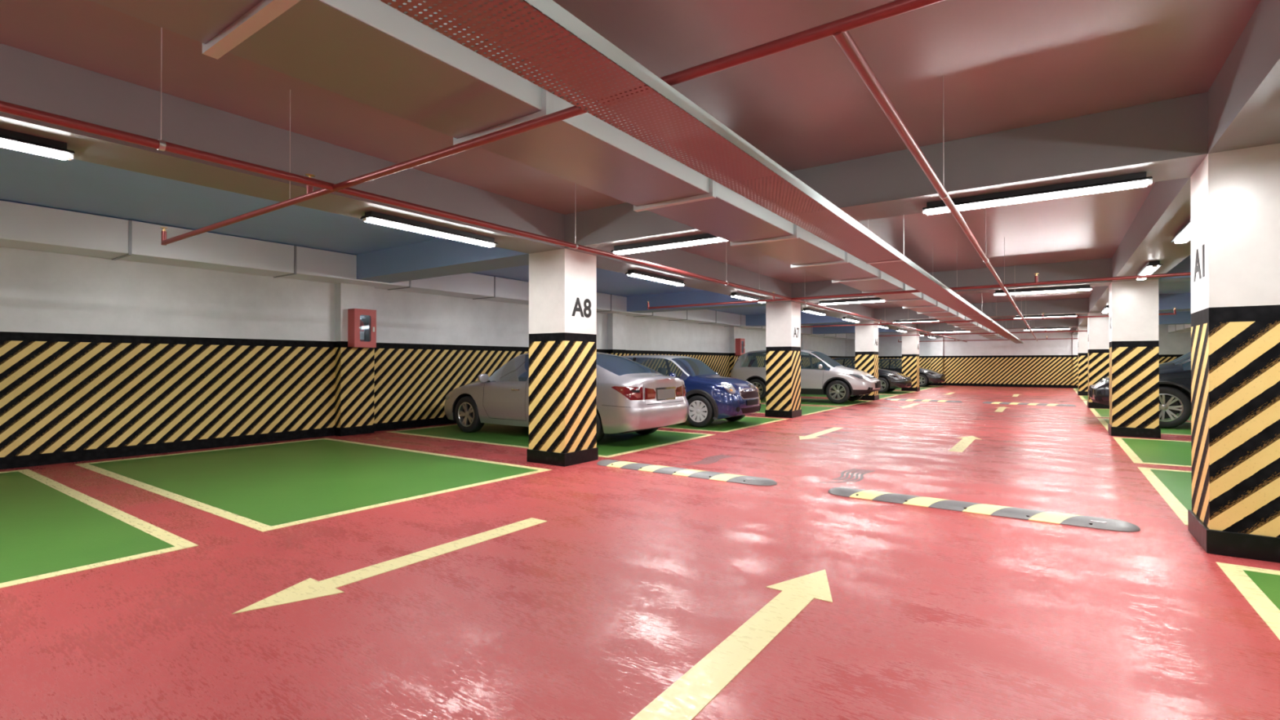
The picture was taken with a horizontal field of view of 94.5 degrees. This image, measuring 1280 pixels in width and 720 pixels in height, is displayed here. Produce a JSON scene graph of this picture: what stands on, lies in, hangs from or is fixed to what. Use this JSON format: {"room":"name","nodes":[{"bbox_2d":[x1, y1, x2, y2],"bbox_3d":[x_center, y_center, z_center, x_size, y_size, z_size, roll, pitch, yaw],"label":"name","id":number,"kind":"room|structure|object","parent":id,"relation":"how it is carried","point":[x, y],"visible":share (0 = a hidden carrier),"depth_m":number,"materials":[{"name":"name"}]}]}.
{"room":"parking garage","nodes":[
{"label":"parking garage","id":0,"kind":"room"},
{"bbox_2d":[0,246,844,469],"bbox_3d":[-0.867,-0.197,16.393,0.390,3.032,45.720,0,0,35],"label":"wall","id":1,"kind":"structure","parent":0,"point":[100,358],"depth_m":8.79,"materials":[{"name":"paint"}]},
{"bbox_2d":[347,308,376,347],"bbox_3d":[-4.794,-0.544,10.214,0.224,0.655,0.392,0,0,35],"label":"fire extinguisher cabinet","id":2,"kind":"object","parent":1,"relation":"attached to","point":[353,314],"visible":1,"depth_m":10.11,"materials":[{"name":"metal"}]},
{"bbox_2d":[360,315,366,341],"bbox_3d":[-4.822,-0.494,10.207,0.134,0.530,0.161,0,0,35],"label":"fire extinguisher","id":3,"kind":"object","parent":2,"relation":"in","point":[362,324],"visible":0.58,"depth_m":10.17,"materials":[{"name":"white metal"}]},
{"bbox_2d":[0,200,855,339],"bbox_3d":[-0.604,-1.486,16.173,0.684,0.432,45.550,0,0,35],"label":"ceiling beam","id":4,"kind":"structure","parent":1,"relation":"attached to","point":[22,226],"depth_m":8.32,"materials":[{"name":"paint"}]},
{"bbox_2d":[355,237,528,283],"bbox_3d":[-3.141,-1.540,9.047,4.655,0.408,0.605,0,0,35],"label":"ceiling","id":5,"kind":"structure","parent":1,"relation":"attached to","point":[439,257],"depth_m":8.70,"materials":[{"name":"blue paint"}]},
{"bbox_2d":[625,290,765,313],"bbox_3d":[1.177,-1.514,15.253,4.655,0.408,0.605,0,0,35],"label":"ceiling","id":6,"kind":"structure","parent":1,"relation":"attached to","point":[635,304],"depth_m":15.00,"materials":[{"name":"blue paint"}]},
{"bbox_2d":[735,338,744,355],"bbox_3d":[3.842,-0.492,22.624,0.224,0.655,0.392,0,0,35],"label":"cabinet","id":7,"kind":"object","parent":1,"relation":"attached to","point":[740,343],"visible":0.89,"depth_m":22.49,"materials":[{"name":"metal"}]},
{"bbox_2d":[745,311,853,326],"bbox_3d":[5.495,-1.488,21.458,4.655,0.408,0.605,0,0,35],"label":"ceiling","id":8,"kind":"structure","parent":1,"relation":"attached to","point":[806,318],"depth_m":20.87,"materials":[{"name":"blue paint"}]},
{"bbox_2d":[812,324,902,334],"bbox_3d":[9.814,-1.462,27.663,4.655,0.408,0.605,0,0,35],"label":"trim","id":9,"kind":"structure","parent":1,"relation":"attached to","point":[846,329],"depth_m":27.68,"materials":[{"name":"blue paint"}]},
{"bbox_2d":[0,0,1260,325],"bbox_3d":[5.732,-1.832,11.808,16.670,0.200,46.320,0,0,35],"label":"ceiling","id":10,"kind":"structure","parent":0,"point":[1004,64],"depth_m":3.95,"materials":[{"name":"concrete"}]},
{"bbox_2d":[0,43,943,337],"bbox_3d":[3.206,-1.521,13.565,0.605,0.408,45.720,0,0,35],"label":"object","id":11,"kind":"structure","parent":10,"relation":"attached to","point":[28,79],"depth_m":4.47,"materials":[{"name":"concrete"}]},
{"bbox_2d":[0,27,967,342],"bbox_3d":[4.043,-1.353,11.995,0.050,0.757,44.100,0,0,35],"label":"pipe","id":12,"kind":"object","parent":10,"relation":"hanging from","point":[5,107],"visible":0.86,"depth_m":3.35,"materials":[{"name":"metal"}]},
{"bbox_2d":[89,0,1004,339],"bbox_3d":[5.309,-1.211,11.600,0.676,0.211,44.900,0,0,35],"label":"air duct","id":13,"kind":"object","parent":10,"relation":"hanging from","point":[371,53],"visible":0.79,"depth_m":2.68,"materials":[{"name":"metal"}]},
{"bbox_2d":[160,0,944,245],"bbox_3d":[-0.653,-1.393,2.726,8.594,0.756,0.053,0,0,35],"label":"pipe","id":14,"kind":"object","parent":10,"relation":"hanging from","point":[896,7],"visible":0.81,"depth_m":2.19,"materials":[{"name":"metal"}]},
{"bbox_2d":[379,0,1023,343],"bbox_3d":[6.085,-1.316,11.000,0.323,0.839,44.800,0,0,35],"label":"cable tray","id":15,"kind":"object","parent":10,"relation":"hanging from","point":[885,258],"visible":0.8,"depth_m":2.20,"materials":[{"name":"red metal"}]},
{"bbox_2d":[841,316,859,322],"bbox_3d":[6.569,-1.254,18.392,0.164,0.089,1.508,0,0,35],"label":"lamp","id":16,"kind":"object","parent":10,"relation":"attached to","point":[846,318],"visible":1,"depth_m":18.14,"materials":[{"name":"white"}]},
{"bbox_2d":[564,92,1208,255],"bbox_3d":[1.589,-1.554,5.756,5.660,0.408,0.605,0,0,35],"label":"trim","id":17,"kind":"structure","parent":10,"relation":"attached to","point":[1166,140],"depth_m":4.59,"materials":[{"name":"concrete"}]},
{"bbox_2d":[610,233,727,254],"bbox_3d":[0.315,-1.304,6.638,1.508,0.089,0.164,0,0,35],"label":"lamp","id":18,"kind":"object","parent":17,"relation":"attached to","point":[704,238],"visible":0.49,"depth_m":6.58,"materials":[{"name":"white"}]},
{"bbox_2d":[922,171,1152,214],"bbox_3d":[3.085,-1.312,4.710,1.508,0.089,0.164,0,0,35],"label":"lamp","id":19,"kind":"object","parent":17,"relation":"attached to","point":[1140,180],"visible":1,"depth_m":4.60,"materials":[{"name":"white"}]},
{"bbox_2d":[647,271,1191,309],"bbox_3d":[3.665,-1.367,8.932,8.594,0.756,0.053,0,0,35],"label":"pipe","id":20,"kind":"object","parent":10,"relation":"hanging from","point":[1037,282],"visible":0.86,"depth_m":8.26,"materials":[{"name":"metal"}]},
{"bbox_2d":[831,31,1038,341],"bbox_3d":[9.851,-1.336,15.117,0.050,0.765,32.340,0,0,35],"label":"pipe","id":21,"kind":"object","parent":10,"relation":"hanging from","point":[845,41],"visible":0.88,"depth_m":2.71,"materials":[{"name":"metal"}]},
{"bbox_2d":[791,257,1111,303],"bbox_3d":[5.907,-1.528,11.961,5.660,0.408,0.605,0,0,35],"label":"trim","id":22,"kind":"structure","parent":10,"relation":"attached to","point":[1100,268],"depth_m":10.99,"materials":[{"name":"paint"}]},
{"bbox_2d":[817,297,884,305],"bbox_3d":[4.633,-1.277,12.843,1.508,0.089,0.164,0,0,35],"label":"lamp","id":23,"kind":"object","parent":22,"relation":"attached to","point":[864,300],"visible":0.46,"depth_m":12.82,"materials":[{"name":"white"}]},
{"bbox_2d":[818,300,884,305],"bbox_3d":[4.633,-1.244,12.843,1.460,0.023,0.100,0,0,35],"label":"diffuser","id":24,"kind":"object","parent":23,"relation":"attached to","point":[832,302],"depth_m":12.90,"materials":[{"name":"white"}]},
{"bbox_2d":[993,284,1092,295],"bbox_3d":[7.404,-1.286,10.916,1.508,0.089,0.164,0,0,35],"label":"lamp","id":25,"kind":"object","parent":22,"relation":"attached to","point":[1084,287],"visible":1,"depth_m":10.83,"materials":[{"name":"white"}]},
{"bbox_2d":[995,288,1090,295],"bbox_3d":[7.404,-1.252,10.915,1.460,0.023,0.100,0,0,35],"label":"diffuser","id":26,"kind":"object","parent":25,"relation":"attached to","point":[1045,290],"depth_m":10.89,"materials":[{"name":"white"}]},
{"bbox_2d":[874,297,1088,321],"bbox_3d":[10.225,-1.502,18.166,5.660,0.408,0.605,0,0,35],"label":"trim","id":27,"kind":"structure","parent":10,"relation":"attached to","point":[1081,305],"depth_m":17.29,"materials":[{"name":"paint"}]},
{"bbox_2d":[892,319,938,323],"bbox_3d":[8.951,-1.251,19.049,1.508,0.089,0.164,0,0,35],"label":"lamp","id":28,"kind":"object","parent":27,"relation":"attached to","point":[922,320],"visible":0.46,"depth_m":19.03,"materials":[{"name":"white"}]},
{"bbox_2d":[1013,313,1076,318],"bbox_3d":[11.722,-1.259,17.121,1.508,0.089,0.164,0,0,35],"label":"lamp","id":29,"kind":"object","parent":27,"relation":"attached to","point":[1073,314],"visible":0.63,"depth_m":17.02,"materials":[{"name":"white"}]},
{"bbox_2d":[1024,315,1075,318],"bbox_3d":[11.722,-1.226,17.121,1.460,0.023,0.100,0,0,35],"label":"diffuser","id":30,"kind":"object","parent":29,"relation":"attached to","point":[1025,317],"depth_m":17.09,"materials":[{"name":"white"}]},
{"bbox_2d":[878,328,1087,336],"bbox_3d":[12.302,-1.314,21.342,8.594,0.756,0.053,0,0,35],"label":"pipe","id":31,"kind":"object","parent":10,"relation":"hanging from","point":[928,334],"visible":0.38,"depth_m":21.37,"materials":[{"name":"metal"}]},
{"bbox_2d":[897,336,1077,342],"bbox_3d":[16.620,-1.288,27.547,8.594,0.756,0.053,0,0,35],"label":"pipe","id":32,"kind":"object","parent":10,"relation":"hanging from","point":[1046,336],"visible":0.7,"depth_m":27.55,"materials":[{"name":"metal"}]},
{"bbox_2d":[800,302,1176,327],"bbox_3d":[7.984,-1.341,15.137,8.594,0.756,0.053,0,0,35],"label":"pipe","id":33,"kind":"object","parent":10,"relation":"hanging from","point":[1175,309],"visible":0.68,"depth_m":14.93,"materials":[{"name":"metal"}]},
{"bbox_2d":[916,315,1078,331],"bbox_3d":[14.543,-1.475,24.372,5.660,0.408,0.605,0,0,35],"label":"trim","id":34,"kind":"structure","parent":10,"relation":"attached to","point":[1058,322],"depth_m":23.56,"materials":[{"name":"concrete"}]},
{"bbox_2d":[931,329,969,333],"bbox_3d":[13.270,-1.225,25.254,1.508,0.089,0.164,0,0,35],"label":"lamp","id":35,"kind":"object","parent":34,"relation":"attached to","point":[953,331],"visible":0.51,"depth_m":25.21,"materials":[{"name":"white"}]},
{"bbox_2d":[931,331,969,333],"bbox_3d":[13.270,-1.192,25.254,1.460,0.023,0.100,0,0,35],"label":"diffuser","id":36,"kind":"object","parent":35,"relation":"attached to","point":[931,331],"depth_m":25.29,"materials":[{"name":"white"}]},
{"bbox_2d":[1023,327,1070,330],"bbox_3d":[16.040,-1.233,23.326,1.508,0.089,0.164,0,0,35],"label":"lamp","id":37,"kind":"object","parent":34,"relation":"attached to","point":[1041,328],"visible":0.89,"depth_m":23.25,"materials":[{"name":"white"}]},
{"bbox_2d":[1024,328,1066,330],"bbox_3d":[16.040,-1.200,23.326,1.460,0.023,0.100,0,0,35],"label":"diffuser","id":38,"kind":"object","parent":37,"relation":"attached to","point":[1024,329],"depth_m":23.38,"materials":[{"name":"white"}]},
{"bbox_2d":[1158,293,1191,311],"bbox_3d":[14.910,-1.515,14.906,4.545,0.408,0.605,0,0,35],"label":"trim","id":39,"kind":"structure","parent":10,"relation":"attached to","point":[1180,301],"depth_m":15.30,"materials":[{"name":"blue paint"}]},
{"bbox_2d":[1158,254,1191,283],"bbox_3d":[10.592,-1.541,8.701,4.545,0.408,0.605,0,0,35],"label":"trim","id":40,"kind":"structure","parent":10,"relation":"attached to","point":[1184,266],"depth_m":9.61,"materials":[{"name":"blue paint"}]},
{"bbox_2d":[1158,311,1191,324],"bbox_3d":[19.228,-1.489,21.112,4.545,0.408,0.605,0,0,35],"label":"trim","id":41,"kind":"structure","parent":10,"relation":"attached to","point":[1180,317],"depth_m":20.93,"materials":[{"name":"blue paint"}]},
{"bbox_2d":[1168,324,1191,333],"bbox_3d":[11.228,-1.521,7.939,0.694,0.432,45.550,0,0,35],"label":"duct","id":42,"kind":"object","parent":10,"relation":"attached to","point":[1178,327],"visible":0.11,"depth_m":24.97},
{"bbox_2d":[0,385,1279,719],"bbox_3d":[5.732,1.400,11.794,16.670,0.200,46.320,0,0,35],"label":"floor","id":43,"kind":"structure","parent":0,"point":[594,610],"depth_m":3.10,"materials":[{"name":"paint"}]},
{"bbox_2d":[0,469,198,588],"bbox_3d":[-5.949,1.266,4.231,5.055,0.004,3.030,0,0,35],"label":"bay","id":44,"kind":"object","parent":43,"relation":"on","point":[49,528],"visible":1,"depth_m":4.32,"materials":[{"name":"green paint"}]},
{"bbox_2d":[75,438,551,532],"bbox_3d":[-3.978,1.278,7.062,5.055,0.004,3.070,0,0,35],"label":"bay","id":45,"kind":"object","parent":43,"relation":"on","point":[265,487],"visible":1,"depth_m":6.39,"materials":[{"name":"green paint"}]},
{"bbox_2d":[231,517,547,613],"bbox_3d":[-1.413,1.265,3.817,0.370,0.003,2.150,0,0,35],"label":"arrow","id":46,"kind":"object","parent":43,"relation":"on","point":[308,588],"depth_m":3.52,"materials":[{"name":"yellow paint"}]},
{"bbox_2d":[388,422,715,457],"bbox_3d":[-1.631,1.292,10.436,5.055,0.004,3.030,0,0,35],"label":"bay","id":47,"kind":"object","parent":43,"relation":"on","point":[611,445],"visible":0.69,"depth_m":9.78,"materials":[{"name":"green paint"}]},
{"bbox_2d":[444,351,688,442],"bbox_3d":[-1.453,0.562,10.449,4.704,1.455,2.086,0,0,31],"label":"car","id":48,"kind":"object","parent":47,"relation":"on","point":[632,396],"visible":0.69,"depth_m":9.47,"materials":[{"name":"silver metal"}]},
{"bbox_2d":[477,373,489,382],"bbox_3d":[-2.677,0.308,10.119,0.094,0.150,0.245,0,0,35],"label":"mirror","id":49,"kind":"object","parent":48,"relation":"attached to","point":[484,378],"depth_m":10.07,"materials":[{"name":"metal"}]},
{"bbox_2d":[611,386,643,399],"bbox_3d":[-0.193,0.482,8.652,0.404,0.200,0.282,0,0,35],"label":"tail light","id":50,"kind":"object","parent":48,"relation":"attached to","point":[618,393],"depth_m":8.57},
{"bbox_2d":[644,387,655,399],"bbox_3d":[0.146,0.495,8.775,0.051,0.175,0.245,0,0,35],"label":"tail light","id":51,"kind":"object","parent":48,"relation":"attached to","point":[650,393],"depth_m":8.76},
{"bbox_2d":[675,385,682,396],"bbox_3d":[0.617,0.498,9.452,0.051,0.175,0.245,0,0,35],"label":"tail light","id":52,"kind":"object","parent":48,"relation":"attached to","point":[678,388],"depth_m":9.44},
{"bbox_2d":[526,248,598,466],"bbox_3d":[-0.983,-0.030,7.539,0.641,2.624,0.641,0,0,35],"label":"concrete column","id":53,"kind":"structure","parent":43,"relation":"on","point":[562,282],"depth_m":7.32,"materials":[{"name":"paint"}]},
{"bbox_2d":[596,459,777,485],"bbox_3d":[0.441,1.253,6.705,2.318,0.050,0.300,0,0,35],"label":"bump","id":54,"kind":"object","parent":43,"relation":"on","point":[730,477],"visible":1,"depth_m":6.52,"materials":[{"name":"rubber"}]},
{"bbox_2d":[693,454,732,464],"bbox_3d":[0.792,1.280,7.486,1.243,0.001,0.380,0,0,-40],"label":"tyre marks","id":55,"kind":"object","parent":43,"relation":"on","point":[720,455],"visible":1,"depth_m":7.57,"materials":[{"name":"rubber"}]},
{"bbox_2d":[661,416,787,432],"bbox_3d":[0.340,1.304,13.268,5.055,0.004,3.070,0,0,35],"label":"bay","id":56,"kind":"object","parent":43,"relation":"on","point":[724,425],"visible":0.43,"depth_m":11.82,"materials":[{"name":"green paint"}]},
{"bbox_2d":[620,355,760,427],"bbox_3d":[0.668,0.594,12.669,3.845,1.410,1.971,0,0,39],"label":"car","id":57,"kind":"object","parent":56,"relation":"on","point":[710,396],"visible":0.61,"depth_m":11.39,"materials":[{"name":"blue paint"}]},
{"bbox_2d":[738,387,758,399],"bbox_3d":[2.151,0.654,11.585,0.135,0.195,0.848,0,0,35],"label":"grille","id":58,"kind":"object","parent":57,"relation":"attached to","point":[744,393],"depth_m":11.46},
{"bbox_2d":[741,405,759,413],"bbox_3d":[2.182,0.972,11.562,0.067,0.105,0.880,0,0,35],"label":"grille","id":59,"kind":"object","parent":57,"relation":"attached to","point":[744,409],"depth_m":11.45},
{"bbox_2d":[631,568,832,719],"bbox_3d":[0.504,1.260,2.683,0.370,0.003,2.150,0,0,35],"label":"floor arrow","id":60,"kind":"object","parent":43,"relation":"on","point":[691,693],"depth_m":2.53,"materials":[{"name":"yellow paint"}]},
{"bbox_2d":[764,301,801,417],"bbox_3d":[3.336,-0.004,13.744,0.641,2.624,0.641,0,0,35],"label":"concrete column","id":61,"kind":"structure","parent":43,"relation":"on","point":[783,319],"depth_m":13.50,"materials":[{"name":"paint"}]},
{"bbox_2d":[756,404,840,415],"bbox_3d":[2.688,1.318,16.641,5.055,0.004,3.030,0,0,35],"label":"bay","id":62,"kind":"object","parent":43,"relation":"on","point":[806,410],"visible":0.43,"depth_m":15.73,"materials":[{"name":"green paint"}]},
{"bbox_2d":[760,397,871,406],"bbox_3d":[4.658,1.330,19.473,5.055,0.004,3.070,0,0,35],"label":"bay","id":63,"kind":"object","parent":43,"relation":"on","point":[817,402],"visible":0.47,"depth_m":18.28,"materials":[{"name":"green paint"}]},
{"bbox_2d":[730,349,880,404],"bbox_3d":[5.374,0.487,19.310,4.682,1.680,2.106,0,0,38],"label":"car","id":64,"kind":"object","parent":63,"relation":"on","point":[837,380],"visible":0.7,"depth_m":18.18,"materials":[{"name":"metal"}]},
{"bbox_2d":[747,359,755,367],"bbox_3d":[3.947,0.209,21.023,0.126,0.450,0.292,0,0,-42],"label":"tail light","id":65,"kind":"object","parent":64,"relation":"attached to","point":[752,363],"depth_m":21.03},
{"bbox_2d":[799,426,843,439],"bbox_3d":[3.199,1.292,10.445,0.370,0.003,2.150,0,0,35],"label":"floor arrow","id":66,"kind":"object","parent":43,"relation":"on","point":[815,435],"depth_m":10.33,"materials":[{"name":"yellow paint"}]},
{"bbox_2d":[825,468,873,482],"bbox_3d":[2.232,1.276,6.429,1.238,0.001,0.400,0,0,-42],"label":"tyre marks","id":67,"kind":"object","parent":43,"relation":"on","point":[843,472],"visible":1,"depth_m":6.53,"materials":[{"name":"paint"}]},
{"bbox_2d":[800,394,897,399],"bbox_3d":[7.006,1.345,22.847,5.055,0.004,3.030,0,0,35],"label":"bay","id":68,"kind":"object","parent":43,"relation":"on","point":[881,396],"visible":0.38,"depth_m":22.31,"materials":[{"name":"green paint"}]},
{"bbox_2d":[854,320,879,399],"bbox_3d":[7.654,0.022,19.949,0.641,2.624,0.641,0,0,35],"label":"concrete column","id":69,"kind":"structure","parent":43,"relation":"on","point":[866,336],"depth_m":19.70,"materials":[{"name":"paint"}]},
{"bbox_2d":[878,391,916,394],"bbox_3d":[8.977,1.356,25.678,5.055,0.004,3.070,0,0,35],"label":"bay","id":70,"kind":"object","parent":43,"relation":"on","point":[886,392],"visible":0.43,"depth_m":24.13,"materials":[{"name":"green paint"}]},
{"bbox_2d":[804,357,911,393],"bbox_3d":[9.117,0.625,25.454,4.704,1.455,2.086,0,0,31],"label":"car","id":71,"kind":"object","parent":70,"relation":"on","point":[891,380],"visible":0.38,"depth_m":23.96,"materials":[{"name":"black paint"}]},
{"bbox_2d":[901,330,919,391],"bbox_3d":[11.972,0.048,26.155,0.641,2.624,0.641,0,0,35],"label":"concrete column","id":72,"kind":"structure","parent":43,"relation":"on","point":[910,344],"depth_m":25.90,"materials":[{"name":"paint"}]},
{"bbox_2d":[884,398,962,402],"bbox_3d":[9.142,1.306,19.156,2.318,0.050,0.300,0,0,35],"label":"bump","id":73,"kind":"object","parent":43,"relation":"on","point":[895,399],"visible":0.98,"depth_m":19.04,"materials":[{"name":"rubber"}]},
{"bbox_2d":[920,385,942,387],"bbox_3d":[13.295,1.383,31.884,5.055,0.004,3.070,0,0,35],"label":"bay","id":74,"kind":"object","parent":43,"relation":"on","point":[928,386],"visible":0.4,"depth_m":30.68,"materials":[{"name":"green paint"}]},
{"bbox_2d":[849,358,945,386],"bbox_3d":[13.634,0.651,31.508,4.704,1.455,2.086,0,0,31],"label":"car","id":75,"kind":"object","parent":74,"relation":"on","point":[927,377],"visible":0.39,"depth_m":30.05,"materials":[{"name":"grey paint"}]},
{"bbox_2d":[949,435,982,452],"bbox_3d":[5.044,1.287,9.186,0.370,0.003,2.150,0,0,35],"label":"floor arrow","id":76,"kind":"object","parent":43,"relation":"on","point":[962,445],"depth_m":9.08,"materials":[{"name":"yellow paint"}]},
{"bbox_2d":[827,487,1140,532],"bbox_3d":[2.783,1.246,5.076,2.318,0.050,0.300,0,0,35],"label":"bump","id":77,"kind":"object","parent":43,"relation":"on","point":[1102,523],"visible":1,"depth_m":4.88,"materials":[{"name":"rubber"}]},
{"bbox_2d":[995,406,1009,412],"bbox_3d":[9.670,1.315,15.834,0.370,0.003,2.150,0,0,35],"label":"floor marking","id":78,"kind":"object","parent":43,"relation":"on","point":[1000,409],"depth_m":15.72,"materials":[{"name":"yellow paint"}]},
{"bbox_2d":[982,401,1075,406],"bbox_3d":[11.486,1.299,17.525,2.318,0.050,0.300,0,0,35],"label":"bump","id":79,"kind":"object","parent":43,"relation":"on","point":[990,402],"visible":1,"depth_m":17.40,"materials":[{"name":"rubber"}]},
{"bbox_2d":[1077,326,1088,395],"bbox_3d":[17.115,0.033,22.576,0.641,2.624,0.641,0,0,35],"label":"concrete column","id":80,"kind":"structure","parent":43,"relation":"on","point":[1082,338],"depth_m":22.42,"materials":[{"name":"paint"}]},
{"bbox_2d":[1087,311,1109,408],"bbox_3d":[12.796,0.007,16.371,0.641,2.624,0.641,0,0,35],"label":"concrete column","id":81,"kind":"structure","parent":43,"relation":"on","point":[1098,328],"depth_m":16.18,"materials":[{"name":"paint"}]},
{"bbox_2d":[1107,279,1160,438],"bbox_3d":[8.478,-0.019,10.165,0.641,2.624,0.641,0,0,35],"label":"concrete column","id":82,"kind":"structure","parent":43,"relation":"on","point":[1134,325],"depth_m":9.92,"materials":[{"name":"paint"}]},
{"bbox_2d":[1088,408,1191,421],"bbox_3d":[13.370,1.305,13.429,4.920,0.004,3.100,0,0,35],"label":"bay","id":83,"kind":"object","parent":43,"relation":"on","point":[1098,412],"visible":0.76,"depth_m":14.69,"materials":[{"name":"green paint"}]},
{"bbox_2d":[1097,417,1191,435],"bbox_3d":[11.399,1.293,10.598,4.920,0.004,3.060,0,0,35],"label":"bay","id":84,"kind":"object","parent":43,"relation":"on","point":[1184,428],"visible":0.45,"depth_m":11.10,"materials":[{"name":"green paint"}]},
{"bbox_2d":[1088,351,1191,428],"bbox_3d":[11.639,0.368,11.093,5.151,1.848,2.317,0,0,38],"label":"car","id":85,"kind":"object","parent":84,"relation":"on","point":[1175,375],"visible":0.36,"depth_m":11.16,"materials":[{"name":"metal"}]},
{"bbox_2d":[1088,386,1093,397],"bbox_3d":[9.599,0.666,12.567,0.082,0.231,0.836,0,0,35],"label":"grille","id":86,"kind":"object","parent":85,"relation":"attached to","point":[1091,388],"depth_m":12.34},
{"bbox_2d":[1094,395,1103,401],"bbox_3d":[9.289,0.785,11.963,0.074,0.110,0.258,0,0,8],"label":"fog lamp","id":87,"kind":"object","parent":85,"relation":"attached to","point":[1098,398],"depth_m":11.92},
{"bbox_2d":[1099,377,1109,382],"bbox_3d":[9.786,0.413,12.438,0.181,0.088,1.100,0,0,35],"label":"headlight assembly","id":88,"kind":"object","parent":85,"relation":"attached to","point":[1106,379],"depth_m":12.19,"materials":[{"name":"silver metal"}]},
{"bbox_2d":[1112,436,1191,466],"bbox_3d":[9.051,1.279,7.224,4.920,0.004,3.100,0,0,35],"label":"bay","id":89,"kind":"object","parent":43,"relation":"on","point":[1140,451],"visible":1,"depth_m":8.33,"materials":[{"name":"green paint"}]},
{"bbox_2d":[1137,466,1191,525],"bbox_3d":[7.081,1.267,4.392,4.920,0.004,3.060,0,0,35],"label":"bay","id":90,"kind":"object","parent":43,"relation":"on","point":[1175,486],"visible":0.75,"depth_m":5.93,"materials":[{"name":"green paint"}]},
{"bbox_2d":[1187,142,1279,563],"bbox_3d":[4.160,-0.045,3.960,0.641,2.624,0.641,0,0,35],"label":"concrete column","id":91,"kind":"structure","parent":43,"relation":"on","point":[1235,194],"depth_m":3.81,"materials":[{"name":"paint"}]},
{"bbox_2d":[1215,561,1279,639],"bbox_3d":[4.733,1.253,1.019,4.920,0.004,3.100,0,0,35],"label":"bay","id":92,"kind":"object","parent":43,"relation":"on","point":[1260,587],"visible":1,"depth_m":3.27,"materials":[{"name":"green paint"}]},
{"bbox_2d":[844,324,1191,388],"bbox_3d":[18.779,-0.137,30.548,16.070,3.032,0.440,0,0,35],"label":"wall","id":93,"kind":"structure","parent":0,"point":[1042,363],"depth_m":30.52,"materials":[{"name":"paint"}]},
{"bbox_2d":[0,128,74,160],"bbox_3d":[-4.043,-1.318,3.141,0.164,0.089,1.508,0,0,35],"label":"lamp","id":94,"kind":"object","parent":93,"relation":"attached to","point":[11,140],"visible":1,"depth_m":3.59,"materials":[{"name":"white"}]},
{"bbox_2d":[0,139,68,159],"bbox_3d":[-4.043,-1.285,3.141,0.100,0.023,1.460,0,0,35],"label":"diffuser","id":95,"kind":"object","parent":94,"relation":"attached to","point":[6,144],"depth_m":3.60,"materials":[{"name":"white"}]},
{"bbox_2d":[360,210,497,247],"bbox_3d":[-2.067,-1.306,5.981,0.164,0.089,1.508,0,0,35],"label":"lamp","id":96,"kind":"object","parent":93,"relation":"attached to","point":[373,217],"visible":1,"depth_m":5.84,"materials":[{"name":"white"}]},
{"bbox_2d":[625,269,685,286],"bbox_3d":[0.275,-1.292,9.346,0.164,0.089,1.508,0,0,35],"label":"lamp","id":97,"kind":"object","parent":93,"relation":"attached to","point":[633,273],"visible":1,"depth_m":9.19,"materials":[{"name":"white"}]},
{"bbox_2d":[627,273,684,285],"bbox_3d":[0.275,-1.259,9.346,0.100,0.023,1.460,0,0,35],"label":"diffuser","id":98,"kind":"object","parent":97,"relation":"attached to","point":[645,276],"depth_m":9.27,"materials":[{"name":"white"}]},
{"bbox_2d":[729,292,765,302],"bbox_3d":[2.251,-1.280,12.186,0.164,0.089,1.508,0,0,35],"label":"lamp","id":99,"kind":"object","parent":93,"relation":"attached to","point":[735,295],"visible":0.83,"depth_m":11.92,"materials":[{"name":"white"}]},
{"bbox_2d":[733,295,765,302],"bbox_3d":[2.251,-1.247,12.186,0.100,0.023,1.460,0,0,35],"label":"diffuser","id":100,"kind":"object","parent":99,"relation":"attached to","point":[744,297],"depth_m":12.04,"materials":[{"name":"white"}]},
{"bbox_2d":[801,307,826,315],"bbox_3d":[4.593,-1.266,15.552,0.164,0.089,1.508,0,0,35],"label":"lamp","id":101,"kind":"object","parent":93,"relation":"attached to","point":[807,310],"visible":1,"depth_m":15.39,"materials":[{"name":"white"}]},
{"bbox_2d":[806,311,825,315],"bbox_3d":[4.593,-1.233,15.552,0.100,0.023,1.460,0,0,35],"label":"diffuser","id":102,"kind":"object","parent":101,"relation":"attached to","point":[820,313],"depth_m":15.65,"materials":[{"name":"white"}]},
{"bbox_2d":[1101,305,1109,313],"bbox_3d":[11.708,-1.269,14.816,0.164,0.089,1.508,0,0,35],"label":"lamp","id":103,"kind":"object","parent":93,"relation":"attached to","point":[1106,308],"visible":0.7,"depth_m":14.67,"materials":[{"name":"white"}]},
{"bbox_2d":[1136,261,1162,279],"bbox_3d":[7.389,-1.295,8.611,0.164,0.089,1.508,0,0,35],"label":"lamp","id":104,"kind":"object","parent":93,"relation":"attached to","point":[1151,267],"visible":0.85,"depth_m":8.21,"materials":[{"name":"white"}]},
{"bbox_2d":[1137,265,1159,279],"bbox_3d":[7.389,-1.262,8.611,0.100,0.023,1.460,0,0,35],"label":"diffuser","id":105,"kind":"object","parent":104,"relation":"attached to","point":[1149,269],"depth_m":8.35,"materials":[{"name":"white"}]},
{"bbox_2d":[1072,0,1279,333],"bbox_3d":[8.349,-1.536,9.986,0.605,0.408,45.720,0,0,35],"label":"ceiling beam","id":106,"kind":"structure","parent":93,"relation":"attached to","point":[1244,96],"depth_m":3.62,"materials":[{"name":"concrete"}]},
{"bbox_2d":[1170,219,1191,243],"bbox_3d":[5.413,-1.307,5.771,0.164,0.089,1.508,0,0,35],"label":"lamp","id":107,"kind":"object","parent":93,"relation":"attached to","point":[1183,235],"visible":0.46,"depth_m":6.07,"materials":[{"name":"white"}]},
{"bbox_2d":[1174,226,1191,243],"bbox_3d":[5.413,-1.274,5.771,0.100,0.023,1.460,0,0,35],"label":"diffuser","id":108,"kind":"object","parent":107,"relation":"attached to","point":[1184,236],"depth_m":6.09,"materials":[{"name":"white"}]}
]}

